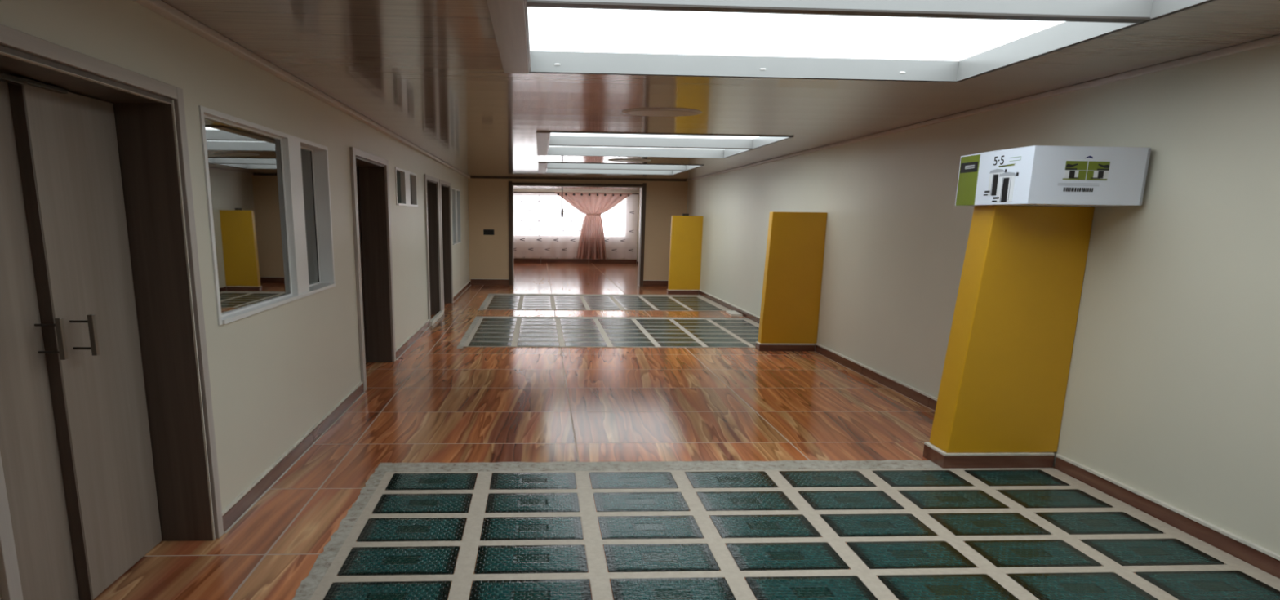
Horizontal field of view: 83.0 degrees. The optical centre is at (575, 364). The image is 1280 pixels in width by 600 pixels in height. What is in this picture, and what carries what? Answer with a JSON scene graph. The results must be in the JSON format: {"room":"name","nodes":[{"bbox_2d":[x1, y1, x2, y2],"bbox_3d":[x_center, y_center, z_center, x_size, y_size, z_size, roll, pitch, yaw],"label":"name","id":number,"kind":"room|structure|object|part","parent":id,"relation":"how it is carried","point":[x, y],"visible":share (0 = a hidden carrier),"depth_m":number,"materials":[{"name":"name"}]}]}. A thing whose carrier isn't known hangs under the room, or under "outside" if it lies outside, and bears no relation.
{"room":"hallway","nodes":[
{"label":"hallway","id":0,"kind":"room"},
{"bbox_2d":[0,0,469,599],"bbox_3d":[-2.184,-1.860,10.609,0.260,2.304,25.720,0,12,-3],"label":"wall","id":1,"kind":"structure","parent":0,"point":[274,373],"depth_m":4.01,"materials":[{"name":"beige paint"}]},
{"bbox_2d":[0,24,223,599],"bbox_3d":[-1.797,-0.044,2.567,0.339,2.005,1.335,0,12,-3],"label":"door","id":2,"kind":"structure","parent":1,"relation":"in","point":[108,448],"depth_m":2.81,"materials":[{"name":"brown wood"}]},
{"bbox_3d":[-1.838,-0.938,2.372,0.035,0.025,0.500,0,12,-3],"label":"closer arm","id":3,"kind":"part","parent":2,"relation":"part of","materials":[{"name":"metal"}]},
{"bbox_3d":[-1.882,-0.094,2.570,0.076,0.108,0.009,0,12,-3],"label":"handle post","id":4,"kind":"part","parent":2,"relation":"part of","materials":[{"name":"metal"}]},
{"bbox_3d":[-1.835,-0.094,2.572,0.018,0.150,0.022,0,12,-3],"label":"handle","id":5,"kind":"part","parent":2,"relation":"part of","materials":[{"name":"metal"}]},
{"bbox_3d":[-1.845,-0.112,2.691,0.069,0.111,0.009,0,12,-3],"label":"handle post","id":6,"kind":"part","parent":2,"relation":"part of","materials":[{"name":"metal"}]},
{"bbox_3d":[-1.628,-1.000,2.375,0.024,0.050,1.230,0,12,-3],"label":"head casing","id":7,"kind":"part","parent":2,"relation":"part of","materials":[{"name":"grey wood"}]},
{"bbox_3d":[-1.802,-0.112,2.693,0.018,0.154,0.022,0,12,-3],"label":"handle","id":8,"kind":"part","parent":2,"relation":"part of","materials":[{"name":"metal"}]},
{"bbox_2d":[198,105,335,324],"bbox_3d":[-1.799,-0.874,4.279,0.165,0.990,1.980,0,12,-3],"label":"window","id":9,"kind":"structure","parent":1,"relation":"in","point":[268,189],"depth_m":4.06,"materials":[{"name":"clear glass"}]},
{"bbox_3d":[-1.756,-0.791,3.884,0.005,0.923,1.050,0,12,-2],"label":"pane","id":10,"kind":"part","parent":9,"relation":"part of","materials":[{"name":"clear glass"}]},
{"bbox_3d":[-1.755,-0.791,3.884,0.020,0.945,1.110,0,12,-3],"label":"sash","id":11,"kind":"part","parent":9,"relation":"part of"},
{"bbox_3d":[-1.865,-1.007,4.928,0.005,0.923,0.510,0,12,-2],"label":"pane","id":12,"kind":"part","parent":9,"relation":"part of","materials":[{"name":"clear glass"}]},
{"bbox_3d":[-1.864,-1.007,4.928,0.020,0.945,0.570,0,12,-3],"label":"sash","id":13,"kind":"part","parent":9,"relation":"part of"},
{"bbox_2d":[133,0,470,178],"bbox_3d":[-1.823,-2.184,6.588,0.055,0.035,17.950,0,12,-3],"label":"trim","id":14,"kind":"structure","parent":1,"relation":"attached to","point":[158,6],"depth_m":3.77,"materials":[{"name":"plastic"}]},
{"bbox_2d":[222,280,471,533],"bbox_3d":[-1.861,0.009,7.040,0.033,0.094,17.950,0,12,-3],"label":"baseboard","id":15,"kind":"structure","parent":1,"relation":"attached to","point":[251,495],"depth_m":4.42,"materials":[{"name":"wood"}]},
{"bbox_2d":[349,146,395,391],"bbox_3d":[-1.984,-0.900,6.657,0.304,2.025,1.400,0,12,-3],"label":"door","id":16,"kind":"structure","parent":1,"relation":"in","point":[370,180],"depth_m":7.18,"materials":[{"name":"brown wood"}]},
{"bbox_3d":[-2.096,-0.858,6.660,0.014,1.700,0.976,0,12,-3],"label":"raised panel","id":17,"kind":"part","parent":16,"relation":"part of","materials":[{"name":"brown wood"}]},
{"bbox_3d":[-1.833,-1.864,6.465,0.024,0.055,1.220,0,12,-3],"label":"head casing","id":18,"kind":"part","parent":16,"relation":"part of","materials":[{"name":"grey wood"}]},
{"bbox_2d":[395,166,417,206],"bbox_3d":[-1.973,-2.029,8.269,0.115,0.395,1.310,0,12,-3],"label":"window","id":19,"kind":"structure","parent":1,"relation":"in","point":[405,180],"depth_m":8.19,"materials":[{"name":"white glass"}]},
{"bbox_3d":[-1.965,-1.955,7.922,0.005,0.350,0.440,0,12,-3],"label":"pane","id":20,"kind":"part","parent":19,"relation":"part of","materials":[{"name":"green glass"}]},
{"bbox_3d":[-2.001,-2.104,8.641,0.005,0.350,0.390,0,12,-3],"label":"pane","id":21,"kind":"part","parent":19,"relation":"part of","materials":[{"name":"green glass"}]},
{"bbox_2d":[423,173,442,324],"bbox_3d":[-2.169,-1.663,10.349,0.304,2.025,1.350,0,12,-3],"label":"door","id":22,"kind":"structure","parent":1,"relation":"in","point":[432,185],"depth_m":10.77,"materials":[{"name":"brown wood"}]},
{"bbox_3d":[-2.016,-2.619,10.113,0.024,0.055,1.080,0,12,-3],"label":"head casing","id":23,"kind":"part","parent":22,"relation":"part of","materials":[{"name":"grey wood"}]},
{"bbox_2d":[430,310,444,325],"bbox_3d":[-2.027,-0.694,10.531,0.050,0.055,1.220,0,12,-3],"label":"trim","id":24,"kind":"structure","parent":1,"relation":"attached to","point":[440,313],"depth_m":10.46,"materials":[{"name":"white tile"}]},
{"bbox_2d":[439,179,453,310],"bbox_3d":[-2.237,-1.944,11.704,0.304,2.025,1.380,0,12,-3],"label":"door","id":25,"kind":"structure","parent":1,"relation":"in","point":[445,187],"depth_m":12.24,"materials":[{"name":"brown wood"}]},
{"bbox_3d":[-2.087,-2.915,11.546,0.024,0.055,1.130,0,12,-3],"label":"head casing","id":26,"kind":"part","parent":25,"relation":"part of","materials":[{"name":"grey wood"}]},
{"bbox_2d":[451,187,461,244],"bbox_3d":[-2.229,-2.725,13.214,0.130,0.985,1.330,0,12,-3],"label":"window","id":27,"kind":"structure","parent":1,"relation":"in","point":[455,193],"depth_m":13.17,"materials":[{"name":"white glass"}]},
{"bbox_2d":[513,192,638,258],"bbox_3d":[-0.286,-4.452,23.091,4.580,2.035,0.064,0,12,-3],"label":"sheer curtain","id":28,"kind":"object","parent":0,"point":[540,230],"visible":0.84,"depth_m":23.11,"materials":[{"name":"fabric"}]},
{"bbox_2d":[513,190,639,261],"bbox_3d":[-1.611,-4.480,23.346,7.720,2.304,0.200,0,12,-3],"label":"wall","id":29,"kind":"structure","parent":0,"point":[513,190],"depth_m":23.13,"materials":[{"name":"beige paint"}]},
{"bbox_2d":[513,257,636,263],"bbox_3d":[-0.341,-3.405,23.504,4.716,0.165,0.050,0,12,-3],"label":"baseboard","id":30,"kind":"structure","parent":29,"relation":"attached to","point":[571,260],"depth_m":23.52,"materials":[{"name":"wood"}]},
{"bbox_2d":[513,191,639,194],"bbox_3d":[-0.286,-5.474,22.931,4.620,0.040,0.340,0,12,-3],"label":"curtain rod","id":31,"kind":"object","parent":29,"relation":"attached to","point":[513,192],"visible":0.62,"depth_m":22.73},
{"bbox_2d":[555,191,631,259],"bbox_3d":[0.571,-4.430,22.965,2.441,2.077,0.234,0,12,-3],"label":"curtain","id":32,"kind":"object","parent":31,"relation":"hanging from","point":[592,240],"visible":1,"depth_m":22.89,"materials":[{"name":"fabric"}]},
{"bbox_2d":[467,177,688,280],"bbox_3d":[0.058,-2.905,15.811,4.740,2.304,0.200,0,12,-3],"label":"wall","id":33,"kind":"structure","parent":0,"point":[488,198],"depth_m":15.66,"materials":[{"name":"beige paint"}]},
{"bbox_2d":[483,229,493,235],"bbox_3d":[-1.878,-2.878,15.608,0.213,0.107,0.017,0,12,-3],"label":"switch plate","id":34,"kind":"object","parent":33,"relation":"attached to","point":[486,232],"visible":1,"depth_m":15.60,"materials":[{"name":"black plastic"}]},
{"bbox_2d":[471,278,668,286],"bbox_3d":[0.052,-1.821,15.923,4.698,0.135,0.020,0,12,-3],"label":"baseboard","id":35,"kind":"structure","parent":33,"relation":"attached to","point":[473,281],"depth_m":15.83,"materials":[{"name":"wood"}]},
{"bbox_2d":[508,181,646,286],"bbox_3d":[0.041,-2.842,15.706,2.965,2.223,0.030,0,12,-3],"label":"trim","id":36,"kind":"structure","parent":33,"relation":"attached to","point":[643,185],"depth_m":15.59,"materials":[{"name":"brown wood"}]},
{"bbox_2d":[470,176,686,181],"bbox_3d":[0.085,-3.995,15.470,4.645,0.030,0.030,0,12,-3],"label":"trim","id":37,"kind":"structure","parent":33,"relation":"attached to","point":[470,176],"depth_m":15.45,"materials":[{"name":"brown wood"}]},
{"bbox_2d":[93,262,1225,599],"bbox_3d":[-0.991,-0.631,10.923,7.720,0.200,26.120,0,12,-3],"label":"floor","id":38,"kind":"structure","parent":0,"point":[439,402],"depth_m":5.48,"materials":[{"name":"brown wood"}]},
{"bbox_2d":[478,293,731,311],"bbox_3d":[0.454,-1.137,12.945,4.181,0.006,2.538,0,12,-3],"label":"rug","id":39,"kind":"object","parent":38,"relation":"on","point":[492,301],"visible":1,"depth_m":12.76,"materials":[{"name":"tile"}]},
{"bbox_2d":[456,316,759,348],"bbox_3d":[0.632,-0.460,9.674,4.151,0.006,2.688,0,12,-3],"label":"rug","id":40,"kind":"object","parent":38,"relation":"on","point":[483,331],"visible":0.91,"depth_m":9.51,"materials":[{"name":"tile"}]},
{"bbox_2d":[666,215,702,294],"bbox_3d":[2.182,-2.185,14.339,0.643,1.540,0.148,0,12,-3],"label":"pillar","id":41,"kind":"structure","parent":38,"relation":"on","point":[686,235],"depth_m":14.28,"materials":[{"name":"paint"}]},
{"bbox_2d":[725,310,742,316],"bbox_3d":[2.512,-0.819,11.459,0.170,0.035,0.499,0,12,-3],"label":"tile offcut","id":42,"kind":"structure","parent":38,"relation":"on","point":[733,313],"depth_m":11.29,"materials":[{"name":"white tile"}]},
{"bbox_2d":[292,459,1279,599],"bbox_3d":[0.934,0.838,3.400,4.177,0.006,2.320,0,12,-3],"label":"rug","id":43,"kind":"object","parent":38,"relation":"on","point":[1060,536],"visible":0.98,"depth_m":3.43,"materials":[{"name":"tile"}]},
{"bbox_2d":[755,211,826,351],"bbox_3d":[2.469,-0.945,8.250,0.678,1.578,0.148,0,12,-3],"label":"pillar","id":44,"kind":"structure","parent":38,"relation":"on","point":[794,260],"depth_m":8.19,"materials":[{"name":"paint"}]},
{"bbox_2d":[922,205,1094,468],"bbox_3d":[2.636,-0.160,4.419,0.728,1.592,0.238,0,12,-3],"label":"pillar","id":45,"kind":"structure","parent":38,"relation":"on","point":[1000,403],"depth_m":4.33,"materials":[{"name":"paint"}]},
{"bbox_2d":[955,145,1151,206],"bbox_3d":[2.672,-1.059,4.098,0.629,0.298,0.677,0,12,-3],"label":"carton","id":46,"kind":"object","parent":45,"relation":"on","point":[1036,175],"visible":1,"depth_m":3.79,"materials":[{"name":"white cardboard"}]},
{"bbox_3d":[2.363,-1.088,4.032,0.001,0.022,0.135,0,12,-3],"label":"bin lid","id":47,"kind":"part","parent":46,"relation":"part of","materials":[{"name":"grey cardboard"}]},
{"bbox_3d":[2.367,-1.046,3.942,0.003,0.022,0.148,0,12,-3],"label":"bin lid","id":48,"kind":"part","parent":46,"relation":"part of","materials":[{"name":"grey cardboard"}]},
{"bbox_2d":[1064,170,1079,178],"bbox_3d":[2.615,-0.994,3.764,0.112,0.042,0.001,0,12,-3],"label":"picture","id":49,"kind":"object","parent":46,"relation":"on","point":[1068,174],"depth_m":3.76},
{"bbox_2d":[1062,177,1084,179],"bbox_3d":[2.610,-0.973,3.768,0.122,0.007,0.002,0,12,-3],"label":"picture","id":50,"kind":"object","parent":46,"relation":"on","point":[1063,178],"depth_m":3.77},
{"bbox_2d":[1065,160,1088,170],"bbox_3d":[2.614,-1.040,3.754,0.115,0.045,0.001,0,12,-3],"label":"picture","id":51,"kind":"object","parent":46,"relation":"on","point":[1069,165],"depth_m":3.75},
{"bbox_2d":[1077,170,1086,178],"bbox_3d":[2.650,-0.994,3.765,0.041,0.042,0.002,0,12,-3],"label":"picture","id":52,"kind":"object","parent":46,"relation":"on","point":[1081,174],"depth_m":3.76},
{"bbox_2d":[1086,170,1093,178],"bbox_3d":[2.694,-0.994,3.768,0.034,0.042,0.002,0,12,-3],"label":"picture","id":53,"kind":"object","parent":46,"relation":"on","point":[1090,174],"depth_m":3.77},
{"bbox_2d":[1086,178,1106,180],"bbox_3d":[2.733,-0.973,3.774,0.112,0.007,0.002,0,12,-3],"label":"picture","id":54,"kind":"object","parent":46,"relation":"attached to","point":[1086,179],"depth_m":3.77},
{"bbox_2d":[1086,170,1108,179],"bbox_3d":[2.735,-0.994,3.770,0.115,0.042,0.001,0,12,-3],"label":"picture","id":55,"kind":"object","parent":46,"relation":"on","point":[1091,175],"depth_m":3.77},
{"bbox_2d":[1087,161,1110,170],"bbox_3d":[2.735,-1.040,3.760,0.115,0.045,0.001,0,12,-3],"label":"picture","id":56,"kind":"object","parent":46,"relation":"on","point":[1091,166],"depth_m":3.76},
{"bbox_2d":[161,0,1279,191],"bbox_3d":[-0.961,-3.035,10.427,7.720,0.100,26.120,0,12,-3],"label":"ceiling","id":57,"kind":"structure","parent":0,"point":[429,73],"depth_m":4.48,"materials":[{"name":"beige paint"}]},
{"bbox_2d":[560,186,563,217],"bbox_3d":[-0.356,-4.425,19.515,0.090,0.834,0.090,0,12,-3],"label":"pendant lamp","id":58,"kind":"object","parent":57,"relation":"hanging from","point":[562,209],"visible":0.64,"depth_m":19.53,"materials":[{"name":"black plastic"}]},
{"bbox_2d":[560,208,563,217],"bbox_3d":[-0.360,-4.129,19.576,0.090,0.230,0.090,0,12,-3],"label":"socket","id":59,"kind":"object","parent":58,"relation":"attached to","point":[562,210],"depth_m":19.54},
{"bbox_3d":[-0.355,-4.537,19.492,0.034,0.604,0.036,0,12,-3],"label":"cord","id":60,"kind":"part","parent":58,"relation":"part of","materials":[{"name":"black plastic"}]},
{"bbox_2d":[537,162,704,174],"bbox_3d":[0.691,-3.417,12.322,2.650,0.147,2.780,0,12,-3],"label":"skylight","id":61,"kind":"object","parent":57,"relation":"attached to","point":[543,167],"visible":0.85,"depth_m":12.34,"materials":[{"name":"glass"}]},
{"bbox_2d":[608,159,650,161],"bbox_3d":[0.783,-2.947,10.390,0.630,0.012,0.346,0,12,-3],"label":"recessed light","id":62,"kind":"object","parent":57,"relation":"in","point":[611,160],"visible":1,"depth_m":10.28,"materials":[{"name":"white metal"}]},
{"bbox_2d":[608,160,649,161],"bbox_3d":[0.783,-2.944,10.390,0.590,0.005,0.324,0,12,-3],"label":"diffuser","id":63,"kind":"object","parent":62,"relation":"attached to","point":[609,160],"depth_m":10.34,"materials":[{"name":"beige plastic"}]},
{"bbox_2d":[621,108,702,116],"bbox_3d":[0.672,-1.961,5.599,0.630,0.012,0.346,0,12,-3],"label":"recessed light","id":64,"kind":"object","parent":57,"relation":"in","point":[641,112],"visible":1,"depth_m":5.54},
{"bbox_2d":[536,131,793,158],"bbox_3d":[0.869,-2.599,8.365,2.630,0.147,2.870,0,12,-3],"label":"skylight","id":65,"kind":"object","parent":57,"relation":"attached to","point":[548,143],"visible":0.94,"depth_m":8.36,"materials":[{"name":"glass"}]},
{"bbox_3d":[0.852,-2.779,9.004,2.376,0.008,1.321,0,12,-3],"label":"frosted pane","id":66,"kind":"part","parent":65,"relation":"part of","materials":[{"name":"white glass"}]},
{"bbox_3d":[0.917,-2.511,7.708,2.376,0.008,1.321,0,12,-3],"label":"frosted pane","id":67,"kind":"part","parent":65,"relation":"part of","materials":[{"name":"white glass"}]},
{"bbox_2d":[486,0,1216,82],"bbox_3d":[1.032,-1.452,2.818,2.740,0.147,2.880,0,12,-3],"label":"skylight","id":68,"kind":"object","parent":57,"relation":"attached to","point":[936,41],"visible":1,"depth_m":3.55,"materials":[{"name":"glass"}]},
{"bbox_3d":[1.020,-1.633,3.460,2.476,0.008,1.326,0,12,-3],"label":"frosted pane","id":69,"kind":"part","parent":68,"relation":"part of","materials":[{"name":"white glass"}]},
{"bbox_2d":[637,43,1279,555],"bbox_3d":[2.780,-1.851,10.860,0.200,2.304,25.720,0,12,-3],"label":"wall","id":70,"kind":"structure","parent":0,"point":[1172,396],"depth_m":3.94,"materials":[{"name":"beige paint"}]},
{"bbox_2d":[636,261,1279,578],"bbox_3d":[2.654,-0.769,11.077,0.024,0.096,25.720,0,12,-3],"label":"baseboard","id":71,"kind":"structure","parent":70,"relation":"attached to","point":[1268,561],"depth_m":3.87,"materials":[{"name":"wood"}]},
{"bbox_2d":[686,35,1279,181],"bbox_3d":[2.864,-2.178,6.824,0.040,0.030,17.950,0,12,-3],"label":"trim","id":72,"kind":"structure","parent":70,"relation":"attached to","point":[1273,40],"depth_m":4.30,"materials":[{"name":"plastic"}]}
]}

